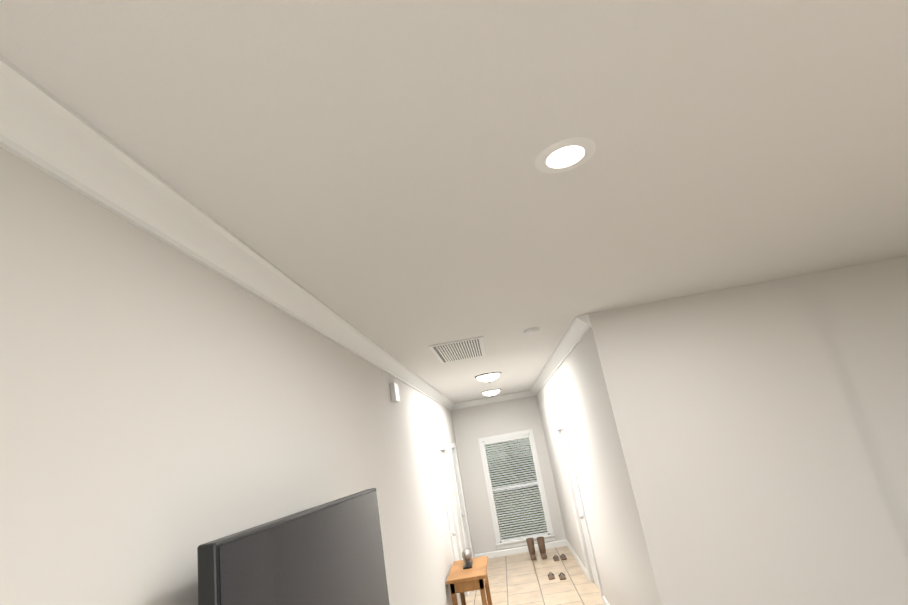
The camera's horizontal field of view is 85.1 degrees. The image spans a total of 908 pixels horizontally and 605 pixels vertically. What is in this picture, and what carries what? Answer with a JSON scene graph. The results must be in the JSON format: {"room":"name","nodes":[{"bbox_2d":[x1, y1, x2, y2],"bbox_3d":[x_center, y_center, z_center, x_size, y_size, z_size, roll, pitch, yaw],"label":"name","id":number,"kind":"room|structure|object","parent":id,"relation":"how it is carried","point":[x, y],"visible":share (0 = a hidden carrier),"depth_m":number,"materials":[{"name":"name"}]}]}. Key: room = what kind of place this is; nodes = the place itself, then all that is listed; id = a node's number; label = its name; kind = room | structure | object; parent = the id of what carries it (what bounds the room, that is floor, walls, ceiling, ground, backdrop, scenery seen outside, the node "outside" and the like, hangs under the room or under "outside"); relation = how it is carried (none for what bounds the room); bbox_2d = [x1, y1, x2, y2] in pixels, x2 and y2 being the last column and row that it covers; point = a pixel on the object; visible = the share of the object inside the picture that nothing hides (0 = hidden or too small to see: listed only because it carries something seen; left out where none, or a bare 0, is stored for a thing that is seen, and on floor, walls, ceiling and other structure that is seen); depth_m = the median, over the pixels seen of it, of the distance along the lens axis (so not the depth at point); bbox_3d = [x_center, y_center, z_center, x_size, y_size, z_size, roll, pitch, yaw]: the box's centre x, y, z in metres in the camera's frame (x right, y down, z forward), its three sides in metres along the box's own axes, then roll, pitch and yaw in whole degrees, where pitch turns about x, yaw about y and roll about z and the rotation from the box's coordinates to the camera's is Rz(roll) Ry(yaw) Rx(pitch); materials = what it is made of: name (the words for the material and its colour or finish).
{"room":"living room","nodes":[
{"label":"living room","id":0,"kind":"room"},
{"bbox_2d":[0,147,473,604],"bbox_3d":[-0.364,2.055,4.604,0.120,2.850,10.200,-11,-16,2],"label":"wall","id":1,"kind":"structure","parent":0,"point":[166,410],"depth_m":1.29,"materials":[{"name":"white paint"}]},
{"bbox_2d":[197,488,389,604],"bbox_3d":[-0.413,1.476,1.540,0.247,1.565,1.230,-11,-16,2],"label":"wall-mounted tv","id":2,"kind":"object","parent":1,"relation":"attached to","point":[330,553],"visible":1,"depth_m":1.56,"materials":[{"name":"black plastic"}]},
{"bbox_2d":[390,382,399,401],"bbox_3d":[-0.523,0.797,4.379,0.043,0.160,0.170,-11,-16,2],"label":"box","id":3,"kind":"object","parent":1,"relation":"attached to","point":[394,390],"visible":0.96,"depth_m":4.31,"materials":[{"name":"white plastic"}]},
{"bbox_2d":[437,444,468,604],"bbox_3d":[-0.008,3.063,6.923,0.020,2.110,1.034,-11,-16,2],"label":"door frame","id":4,"kind":"structure","parent":1,"relation":"attached to","point":[439,446],"depth_m":6.72,"materials":[{"name":"white wood"}]},
{"bbox_2d":[449,443,473,557],"bbox_3d":[0.141,3.501,8.507,0.020,2.110,1.034,-11,-16,2],"label":"door frame","id":5,"kind":"structure","parent":1,"relation":"attached to","point":[451,445],"depth_m":8.50,"materials":[{"name":"white wood"}]},
{"bbox_2d":[0,0,907,403],"bbox_3d":[0.880,-0.597,1.637,8.120,0.120,17.320,-11,-16,2],"label":"ceiling","id":6,"kind":"structure","parent":0,"point":[370,170],"depth_m":1.44,"materials":[{"name":"white paint"}]},
{"bbox_2d":[429,336,485,362],"bbox_3d":[0.056,0.439,4.439,0.450,0.018,0.900,-11,-16,2],"label":"ceiling vent","id":7,"kind":"object","parent":6,"relation":"in","point":[469,348],"visible":1,"depth_m":4.33,"materials":[{"name":"white metal"}]},
{"bbox_2d":[475,372,500,382],"bbox_3d":[0.449,0.986,6.386,0.350,0.104,0.350,-11,-16,2],"label":"ceiling light","id":8,"kind":"object","parent":6,"relation":"attached to","point":[488,377],"visible":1,"depth_m":6.29,"materials":[{"name":"white glass"}]},
{"bbox_2d":[481,389,500,396],"bbox_3d":[0.647,1.570,8.498,0.350,0.104,0.350,-11,-16,2],"label":"ceiling light","id":9,"kind":"object","parent":6,"relation":"attached to","point":[491,393],"visible":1,"depth_m":8.40,"materials":[{"name":"white glass"}]},
{"bbox_2d":[523,327,538,334],"bbox_3d":[0.640,0.240,4.075,0.136,0.034,0.136,-11,-16,2],"label":"smoke detector","id":10,"kind":"object","parent":6,"relation":"attached to","point":[531,331],"visible":1,"depth_m":4.03,"materials":[{"name":"white plastic"}]},
{"bbox_2d":[535,137,595,172],"bbox_3d":[0.352,-0.461,1.566,0.194,0.004,0.194,-11,-16,2],"label":"recessed light","id":11,"kind":"object","parent":6,"relation":"in","point":[565,155],"visible":1,"depth_m":1.55,"materials":[{"name":"white plastic"}]},
{"bbox_2d":[451,395,565,553],"bbox_3d":[1.004,3.256,9.520,1.960,2.850,0.120,-11,-16,2],"label":"wall","id":12,"kind":"structure","parent":0,"point":[472,425],"depth_m":9.58,"materials":[{"name":"white paint"}]},
{"bbox_2d":[478,429,554,549],"bbox_3d":[1.165,3.518,9.409,1.110,2.000,0.165,-11,-16,2],"label":"window","id":13,"kind":"structure","parent":12,"relation":"in","point":[519,508],"depth_m":9.41,"materials":[{"name":"white"}]},
{"bbox_2d":[465,546,603,604],"bbox_3d":[1.395,2.200,0.816,8.060,0.100,17.320,-11,-16,2],"label":"floor","id":14,"kind":"structure","parent":0,"point":[519,579],"depth_m":7.10,"materials":[{"name":"beige tile"}]},
{"bbox_2d":[446,556,491,604],"bbox_3d":[0.223,3.377,5.590,0.430,0.700,0.900,-11,-16,2],"label":"table","id":15,"kind":"object","parent":14,"relation":"on","point":[461,580],"visible":0.98,"depth_m":5.34,"materials":[{"name":"brown wood"}]},
{"bbox_2d":[462,548,472,568],"bbox_3d":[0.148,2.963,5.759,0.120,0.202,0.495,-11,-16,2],"label":"bear figurine","id":16,"kind":"object","parent":15,"relation":"on","point":[467,557],"visible":1,"depth_m":5.73,"materials":[{"name":"silver plastic"}]},
{"bbox_2d":[526,538,535,560],"bbox_3d":[1.346,4.248,8.527,0.129,0.310,0.266,-9,-16,-3],"label":"boot","id":17,"kind":"object","parent":14,"relation":"on","point":[530,541],"depth_m":8.55,"materials":[{"name":"brown leather"}]},
{"bbox_2d":[536,537,546,559],"bbox_3d":[1.519,4.202,8.472,0.129,0.310,0.266,-9,-16,-3],"label":"boot","id":18,"kind":"object","parent":14,"relation":"on","point":[540,542],"depth_m":8.50,"materials":[{"name":"brown leather"}]},
{"bbox_2d":[548,572,554,579],"bbox_3d":[1.419,3.986,7.237,0.100,0.067,0.240,-11,-16,2],"label":"sandal","id":19,"kind":"object","parent":14,"relation":"on","point":[551,576],"depth_m":7.20,"materials":[{"name":"brown leather"}]},
{"bbox_2d":[558,572,565,579],"bbox_3d":[1.558,3.932,7.135,0.100,0.067,0.240,-11,-16,2],"label":"sandal","id":20,"kind":"object","parent":14,"relation":"on","point":[562,576],"depth_m":7.10,"materials":[{"name":"brown leather"}]},
{"bbox_2d":[560,554,566,559],"bbox_3d":[1.804,4.197,8.185,0.100,0.067,0.240,-11,-16,2],"label":"sandal","id":21,"kind":"object","parent":14,"relation":"on","point":[563,557],"depth_m":8.15,"materials":[{"name":"brown leather"}]},
{"bbox_2d":[536,311,679,604],"bbox_3d":[1.628,2.266,6.505,0.120,2.850,6.320,-11,-16,2],"label":"wall","id":22,"kind":"structure","parent":0,"point":[581,394],"depth_m":4.27,"materials":[{"name":"white paint"}]},
{"bbox_2d":[0,54,591,409],"bbox_3d":[-3.001,0.252,1.704,7.840,0.175,17.200,-11,-16,2],"label":"crown molding","id":23,"kind":"structure","parent":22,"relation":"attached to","point":[43,129],"depth_m":1.37,"materials":[{"name":"white wood"}]},
{"bbox_2d":[440,429,599,589],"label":"doors","id":24,"kind":"structure","parent":22,"relation":"in","point":[581,517],"depth_m":6.96,"materials":[{"name":"white wood"}]},
{"bbox_2d":[469,539,609,604],"bbox_3d":[-2.557,2.814,0.954,7.840,0.112,17.200,-11,-16,2],"label":"baseboard","id":25,"kind":"structure","parent":22,"relation":"attached to","point":[524,549],"depth_m":9.05,"materials":[{"name":"white wood"}]},
{"bbox_2d":[555,422,603,603],"bbox_3d":[1.635,2.673,6.564,0.020,2.110,1.034,-11,-16,2],"label":"door frame","id":26,"kind":"structure","parent":22,"relation":"attached to","point":[562,425],"depth_m":6.32,"materials":[{"name":"white wood"}]},
{"bbox_2d":[604,256,907,604],"bbox_3d":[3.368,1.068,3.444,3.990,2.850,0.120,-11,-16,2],"label":"wall","id":27,"kind":"structure","parent":0,"point":[764,486],"depth_m":3.52,"materials":[{"name":"white paint"}]}
]}

